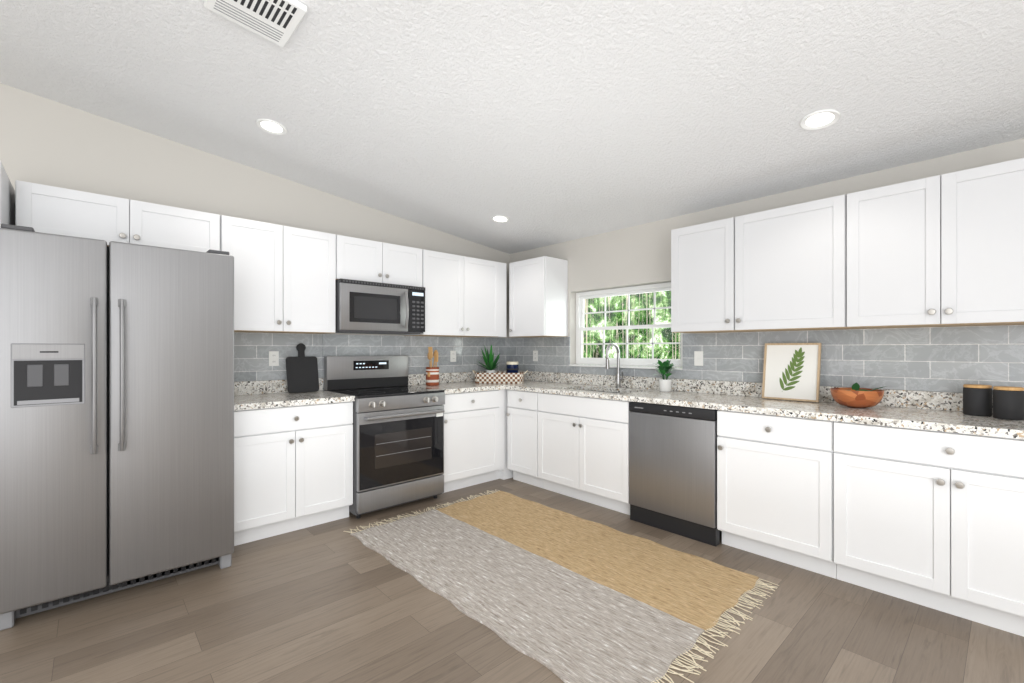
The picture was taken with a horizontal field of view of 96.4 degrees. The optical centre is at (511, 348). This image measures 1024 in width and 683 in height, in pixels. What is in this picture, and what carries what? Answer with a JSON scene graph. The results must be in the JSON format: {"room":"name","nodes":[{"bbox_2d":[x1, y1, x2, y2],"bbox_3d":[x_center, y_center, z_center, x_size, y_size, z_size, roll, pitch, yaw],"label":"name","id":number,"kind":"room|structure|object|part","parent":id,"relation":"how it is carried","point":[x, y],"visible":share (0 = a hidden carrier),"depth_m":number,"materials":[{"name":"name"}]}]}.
{"room":"kitchen","nodes":[
{"label":"kitchen","id":0,"kind":"room"},
{"bbox_2d":[0,83,509,381],"bbox_3d":[-2.378,-0.414,3.214,6.550,3.348,0.150,0,0,-43],"label":"wall","id":1,"kind":"structure","parent":0,"point":[45,141],"depth_m":3.13,"materials":[{"name":"grey paint"}]},
{"bbox_2d":[15,180,219,251],"bbox_3d":[-2.386,-0.749,2.846,0.929,0.293,0.374,0,0,-43],"label":"upper cabinet","id":2,"kind":"object","parent":1,"relation":"attached to","point":[40,208],"visible":0.73,"depth_m":2.68,"materials":[{"name":"white paint"}]},
{"bbox_2d":[220,215,334,333],"bbox_3d":[-1.759,-0.510,3.422,0.767,0.770,0.374,0,0,-43],"label":"upper cabinet","id":3,"kind":"object","parent":1,"relation":"attached to","point":[284,279],"visible":0.92,"depth_m":3.29,"materials":[{"name":"white paint"}]},
{"bbox_2d":[234,332,509,389],"bbox_3d":[-1.112,0.293,4.267,2.910,0.834,0.008,0,0,-43],"label":"tile backsplash","id":4,"kind":"structure","parent":1,"relation":"attached to","point":[251,350],"depth_m":4.04,"materials":[{"name":"grey tile"}]},
{"bbox_2d":[269,351,278,365],"bbox_3d":[-1.856,0.075,3.570,0.072,0.116,0.009,0,0,-43],"label":"outlet","id":5,"kind":"object","parent":4,"relation":"attached to","point":[273,358],"visible":1,"depth_m":3.57,"materials":[{"name":"white plastic"}]},
{"bbox_2d":[450,351,455,361],"bbox_3d":[-0.605,0.075,4.720,0.072,0.116,0.009,0,0,-43],"label":"outlet","id":6,"kind":"object","parent":4,"relation":"attached to","point":[452,356],"visible":1,"depth_m":4.71,"materials":[{"name":"white plastic"}]},
{"bbox_2d":[335,235,421,286],"bbox_3d":[-1.190,-0.721,3.946,0.773,0.349,0.374,0,0,-43],"label":"upper cabinet","id":7,"kind":"object","parent":1,"relation":"attached to","point":[359,259],"visible":0.81,"depth_m":3.79,"materials":[{"name":"white paint"}]},
{"bbox_2d":[335,279,424,334],"bbox_3d":[-1.158,-0.339,3.910,0.756,0.409,0.445,0,0,-43],"label":"over-the-range microwave","id":8,"kind":"object","parent":7,"relation":"attached to","point":[364,307],"visible":1,"depth_m":3.74,"materials":[{"name":"grey metal"}]},
{"bbox_2d":[404,249,505,337],"bbox_3d":[-0.529,-0.510,4.554,1.014,0.770,0.374,0,0,-43],"label":"upper cabinet","id":9,"kind":"object","parent":1,"relation":"attached to","point":[461,296],"depth_m":4.40,"materials":[{"name":"white paint"}]},
{"bbox_3d":[-0.208,-0.510,4.878,0.104,0.770,0.331,0,0,-43],"label":"upper cabinet mounted corner filler","id":10,"kind":"part","parent":9,"relation":"part of","materials":[{"name":"white wood"}]},
{"bbox_2d":[234,390,354,410],"bbox_3d":[-1.669,0.364,3.323,0.811,0.038,0.642,0,0,-43],"label":"countertop","id":11,"kind":"structure","parent":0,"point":[271,400],"depth_m":3.19,"materials":[{"name":"stone"}]},
{"bbox_2d":[286,343,318,392],"bbox_3d":[-1.674,0.149,3.656,0.235,0.390,0.093,0,0,-43],"label":"paddle cutting board","id":12,"kind":"object","parent":11,"relation":"on","point":[302,371],"visible":0.92,"depth_m":3.65,"materials":[{"name":"grey wood"}]},
{"bbox_2d":[408,381,505,393],"bbox_3d":[-0.548,0.364,4.354,0.702,0.038,0.642,0,0,-43],"label":"countertop","id":13,"kind":"structure","parent":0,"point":[470,386],"depth_m":4.21,"materials":[{"name":"stone"}]},
{"bbox_2d":[426,347,438,385],"bbox_3d":[-0.751,0.162,4.332,0.129,0.365,0.128,0,0,22],"label":"utensil crock","id":14,"kind":"object","parent":13,"relation":"on","point":[432,376],"visible":1,"depth_m":4.30,"materials":[{"name":"brown ceramic"}]},
{"bbox_2d":[0,478,1023,682],"bbox_3d":[-0.284,1.310,0.826,6.800,0.100,6.600,0,0,-43],"label":"floor","id":15,"kind":"structure","parent":0,"point":[330,602],"depth_m":2.04,"materials":[{"name":"wood"}]},
{"bbox_2d":[0,161,14,227],"bbox_3d":[-2.655,0.182,2.406,0.019,2.155,0.657,0,0,-43],"label":"end panel","id":16,"kind":"object","parent":15,"relation":"on","point":[7,203],"visible":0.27,"depth_m":2.33,"materials":[{"name":"white paint"}]},
{"bbox_2d":[0,224,233,630],"bbox_3d":[-2.182,0.354,2.585,0.912,1.812,0.950,0,0,-43],"label":"refrigerator","id":17,"kind":"object","parent":15,"relation":"on","point":[116,416],"visible":1,"depth_m":2.24,"materials":[{"name":"grey metal"}]},
{"bbox_2d":[234,401,352,545],"bbox_3d":[-1.667,0.822,3.321,0.811,0.876,0.649,0,0,-43],"label":"base cabinet","id":18,"kind":"object","parent":15,"relation":"on","point":[293,468],"visible":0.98,"depth_m":3.09,"materials":[{"name":"white paint"}]},
{"bbox_2d":[324,355,444,518],"bbox_3d":[-1.044,0.660,3.805,0.760,1.200,0.725,0,0,-43],"label":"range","id":19,"kind":"object","parent":15,"relation":"on","point":[398,440],"visible":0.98,"depth_m":3.62,"materials":[{"name":"grey metal"}]},
{"bbox_2d":[444,390,498,492],"bbox_3d":[-0.562,0.822,4.337,0.656,0.876,0.649,0,0,-43],"label":"base cabinet","id":20,"kind":"object","parent":15,"relation":"on","point":[471,438],"visible":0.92,"depth_m":4.12,"materials":[{"name":"white paint"}]},
{"bbox_2d":[494,389,512,479],"bbox_3d":[-0.075,0.822,4.809,0.695,0.876,0.612,0,0,-43],"label":"cabinet filler","id":21,"kind":"object","parent":15,"relation":"on","point":[503,472],"visible":0.21,"depth_m":4.40,"materials":[{"name":"white paint"}]},
{"bbox_2d":[506,390,543,488],"bbox_3d":[0.307,0.822,4.427,0.649,0.876,0.402,0,0,-43],"label":"base cabinet","id":22,"kind":"object","parent":15,"relation":"on","point":[522,436],"depth_m":4.23,"materials":[{"name":"white paint"}]},
{"bbox_2d":[343,489,778,682],"bbox_3d":[0.130,1.255,2.801,1.391,0.009,2.338,0,0,-43],"label":"area rug","id":23,"kind":"object","parent":15,"relation":"on","point":[565,597],"visible":1,"depth_m":2.44,"materials":[{"name":"beige fabric"}]},
{"bbox_2d":[538,393,631,514],"bbox_3d":[0.763,0.822,3.931,0.649,0.876,0.942,0,0,-43],"label":"base cabinet","id":24,"kind":"object","parent":15,"relation":"on","point":[583,448],"visible":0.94,"depth_m":3.69,"materials":[{"name":"white paint"}]},
{"bbox_2d":[486,380,1023,438],"bbox_3d":[1.150,0.364,3.508,0.652,0.038,4.187,0,0,-43],"label":"countertop","id":25,"kind":"structure","parent":24,"relation":"on","point":[935,420],"depth_m":2.65,"materials":[{"name":"stone"}]},
{"bbox_2d":[472,370,527,383],"bbox_3d":[-0.121,0.279,4.704,0.574,0.129,0.309,0,0,5],"label":"woven tray","id":26,"kind":"object","parent":25,"relation":"on","point":[500,377],"visible":1,"depth_m":4.55,"materials":[{"name":"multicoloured wicker"}]},
{"bbox_2d":[472,345,499,372],"bbox_3d":[-0.253,0.141,4.732,0.456,0.380,0.418,0,0,-43],"label":"potted plant","id":27,"kind":"object","parent":26,"relation":"in","point":[491,365],"visible":0.85,"depth_m":4.67,"materials":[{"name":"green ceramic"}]},
{"bbox_2d":[506,362,518,372],"bbox_3d":[0.005,0.231,4.714,0.125,0.200,0.125,0,0,-43],"label":"candle jar","id":28,"kind":"object","parent":26,"relation":"in","point":[511,367],"visible":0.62,"depth_m":4.66,"materials":[{"name":"blue glass"}]},
{"bbox_2d":[234,370,992,413],"bbox_3d":[0.311,0.294,2.736,2.932,0.100,4.187,0,0,-43],"label":"granite","id":29,"kind":"object","parent":25,"relation":"on","point":[948,401],"visible":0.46,"depth_m":3.53,"materials":[{"name":"stone"}]},
{"bbox_2d":[606,343,622,387],"bbox_3d":[0.907,0.145,4.028,0.210,0.398,0.091,0,0,-43],"label":"gooseneck faucet","id":30,"kind":"object","parent":25,"relation":"on","point":[618,379],"visible":1,"depth_m":4.07,"materials":[{"name":"silver metal"}]},
{"bbox_2d":[652,360,676,391],"bbox_3d":[1.242,0.214,3.702,0.210,0.259,0.225,0,0,-43],"label":"potted plant","id":31,"kind":"object","parent":25,"relation":"on","point":[664,367],"visible":1,"depth_m":3.68,"materials":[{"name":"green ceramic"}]},
{"bbox_2d":[762,343,821,401],"bbox_3d":[1.873,0.152,3.077,0.022,0.385,0.335,12,-8,-42],"label":"art","id":32,"kind":"object","parent":25,"relation":"on","point":[791,371],"visible":1,"depth_m":3.07,"materials":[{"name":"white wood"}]},
{"bbox_2d":[830,382,886,407],"bbox_3d":[2.050,0.264,2.705,0.280,0.160,0.256,0,0,24],"label":"bowl","id":33,"kind":"object","parent":25,"relation":"on","point":[855,396],"visible":1,"depth_m":2.63,"materials":[{"name":"brown wood"}]},
{"bbox_2d":[963,384,991,415],"bbox_3d":[2.425,0.265,2.386,0.108,0.157,0.108,0,0,-43],"label":"canister","id":34,"kind":"object","parent":25,"relation":"on","point":[977,399],"visible":1,"depth_m":2.35,"materials":[{"name":"grey ceramic"}]},
{"bbox_2d":[993,386,1023,419],"bbox_3d":[2.444,0.265,2.254,0.108,0.157,0.108,0,0,-43],"label":"canister","id":35,"kind":"object","parent":25,"relation":"on","point":[1008,402],"visible":1,"depth_m":2.22,"materials":[{"name":"grey ceramic"}]},
{"bbox_2d":[629,402,719,546],"bbox_3d":[1.295,0.825,3.344,0.607,0.871,0.630,0,0,-43],"label":"built-in dishwasher","id":36,"kind":"object","parent":15,"relation":"on","point":[672,469],"visible":0.81,"depth_m":3.11,"materials":[{"name":"grey metal"}]},
{"bbox_2d":[717,410,836,578],"bbox_3d":[1.726,0.822,2.884,0.649,0.876,0.618,0,0,-43],"label":"base cabinet","id":37,"kind":"object","parent":15,"relation":"on","point":[775,487],"visible":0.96,"depth_m":2.66,"materials":[{"name":"white paint"}]},
{"bbox_2d":[834,421,1023,636],"bbox_3d":[2.246,0.822,2.318,0.649,0.876,0.913,0,0,-43],"label":"base cabinet","id":38,"kind":"object","parent":15,"relation":"on","point":[931,519],"visible":0.98,"depth_m":2.17,"materials":[{"name":"white paint"}]},
{"bbox_2d":[0,0,1023,253],"bbox_3d":[-0.284,-1.499,0.826,7.000,0.883,6.800,0,0,-43],"label":"ceiling","id":39,"kind":"structure","parent":0,"point":[542,122],"depth_m":2.33,"materials":[{"name":"white paint"}]},
{"bbox_2d":[204,0,307,46],"bbox_3d":[-1.054,-1.408,1.883,0.310,0.028,0.310,8,-6,-42],"label":"ceiling vent","id":40,"kind":"object","parent":39,"relation":"in","point":[277,22],"visible":0.98,"depth_m":1.91,"materials":[{"name":"white metal"}]},
{"bbox_2d":[256,119,286,134],"bbox_3d":[-1.497,-1.382,2.854,0.176,0.007,0.176,8,-6,-42],"label":"recessed light","id":41,"kind":"object","parent":39,"relation":"in","point":[271,126],"visible":1,"depth_m":2.85,"materials":[{"name":"white"}]},
{"bbox_2d":[491,215,509,222],"bbox_3d":[-0.106,-1.175,4.148,0.176,0.007,0.176,8,-6,-42],"label":"recessed light","id":42,"kind":"object","parent":39,"relation":"in","point":[500,219],"visible":1,"depth_m":4.14,"materials":[{"name":"white"}]},
{"bbox_2d":[800,109,840,129],"bbox_3d":[1.577,-1.172,2.347,0.176,0.007,0.176,8,-6,-42],"label":"recessed light","id":43,"kind":"object","parent":39,"relation":"in","point":[820,119],"visible":1,"depth_m":2.34,"materials":[{"name":"white"}]},
{"bbox_2d":[510,138,1023,394],"bbox_3d":[2.131,-0.414,3.046,0.160,3.348,6.500,0,0,-43],"label":"wall","id":44,"kind":"structure","parent":0,"point":[638,255],"depth_m":3.89,"materials":[{"name":"grey paint"}]},
{"bbox_2d":[509,256,567,337],"bbox_3d":[0.249,-0.510,4.694,0.374,0.770,0.523,0,0,-43],"label":"upper cabinet","id":45,"kind":"object","parent":44,"relation":"attached to","point":[538,296],"depth_m":4.54,"materials":[{"name":"white paint"}]},
{"bbox_2d":[569,364,682,369],"bbox_3d":[1.012,0.164,4.187,0.114,0.016,1.193,0,0,-43],"label":"window sill","id":46,"kind":"structure","parent":44,"relation":"attached to","point":[634,367],"depth_m":4.11,"materials":[{"name":"white"}]},
{"bbox_2d":[576,282,682,367],"bbox_3d":[1.075,-0.207,4.245,0.060,0.725,1.187,0,0,-43],"label":"window","id":47,"kind":"structure","parent":44,"relation":"in","point":[597,294],"depth_m":4.25,"materials":[{"name":"white"}]},
{"bbox_2d":[671,217,749,332],"bbox_3d":[1.462,-0.510,3.374,0.374,0.770,0.461,0,0,-43],"label":"upper cabinet","id":48,"kind":"object","parent":44,"relation":"attached to","point":[703,278],"visible":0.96,"depth_m":3.26,"materials":[{"name":"white paint"}]},
{"bbox_2d":[510,325,1023,393],"bbox_3d":[1.387,0.059,3.726,0.008,0.366,4.187,0,0,-43],"label":"tile backsplash","id":49,"kind":"structure","parent":44,"relation":"attached to","point":[946,359],"depth_m":2.84,"materials":[{"name":"grey tile"}]},
{"bbox_2d":[533,351,537,360],"bbox_3d":[0.252,0.075,4.946,0.009,0.116,0.072,0,0,-43],"label":"outlet","id":50,"kind":"object","parent":49,"relation":"attached to","point":[535,355],"visible":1,"depth_m":4.94,"materials":[{"name":"white plastic"}]},
{"bbox_2d":[694,351,702,365],"bbox_3d":[1.473,0.075,3.616,0.013,0.116,0.072,0,0,-43],"label":"light switch","id":51,"kind":"object","parent":49,"relation":"attached to","point":[698,358],"visible":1,"depth_m":3.62,"materials":[{"name":"white plastic"}]},
{"bbox_2d":[735,195,854,331],"bbox_3d":[1.829,-0.510,2.975,0.374,0.770,0.619,0,0,-43],"label":"upper cabinet","id":52,"kind":"object","parent":44,"relation":"attached to","point":[791,268],"visible":1,"depth_m":2.84,"materials":[{"name":"white paint"}]},
{"bbox_2d":[847,158,1023,328],"bbox_3d":[2.311,-0.510,2.451,0.374,0.770,0.800,0,0,-43],"label":"upper cabinet","id":53,"kind":"object","parent":44,"relation":"attached to","point":[945,250],"visible":1,"depth_m":2.35,"materials":[{"name":"white paint"}]},
{"label":"outside","id":54,"kind":"structure","parent":0,"visible":0},
{"bbox_2d":[582,291,680,367],"bbox_3d":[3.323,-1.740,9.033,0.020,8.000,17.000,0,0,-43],"label":"trees","id":55,"kind":"object","parent":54,"point":[615,307],"depth_m":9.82,"materials":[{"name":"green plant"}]}
]}

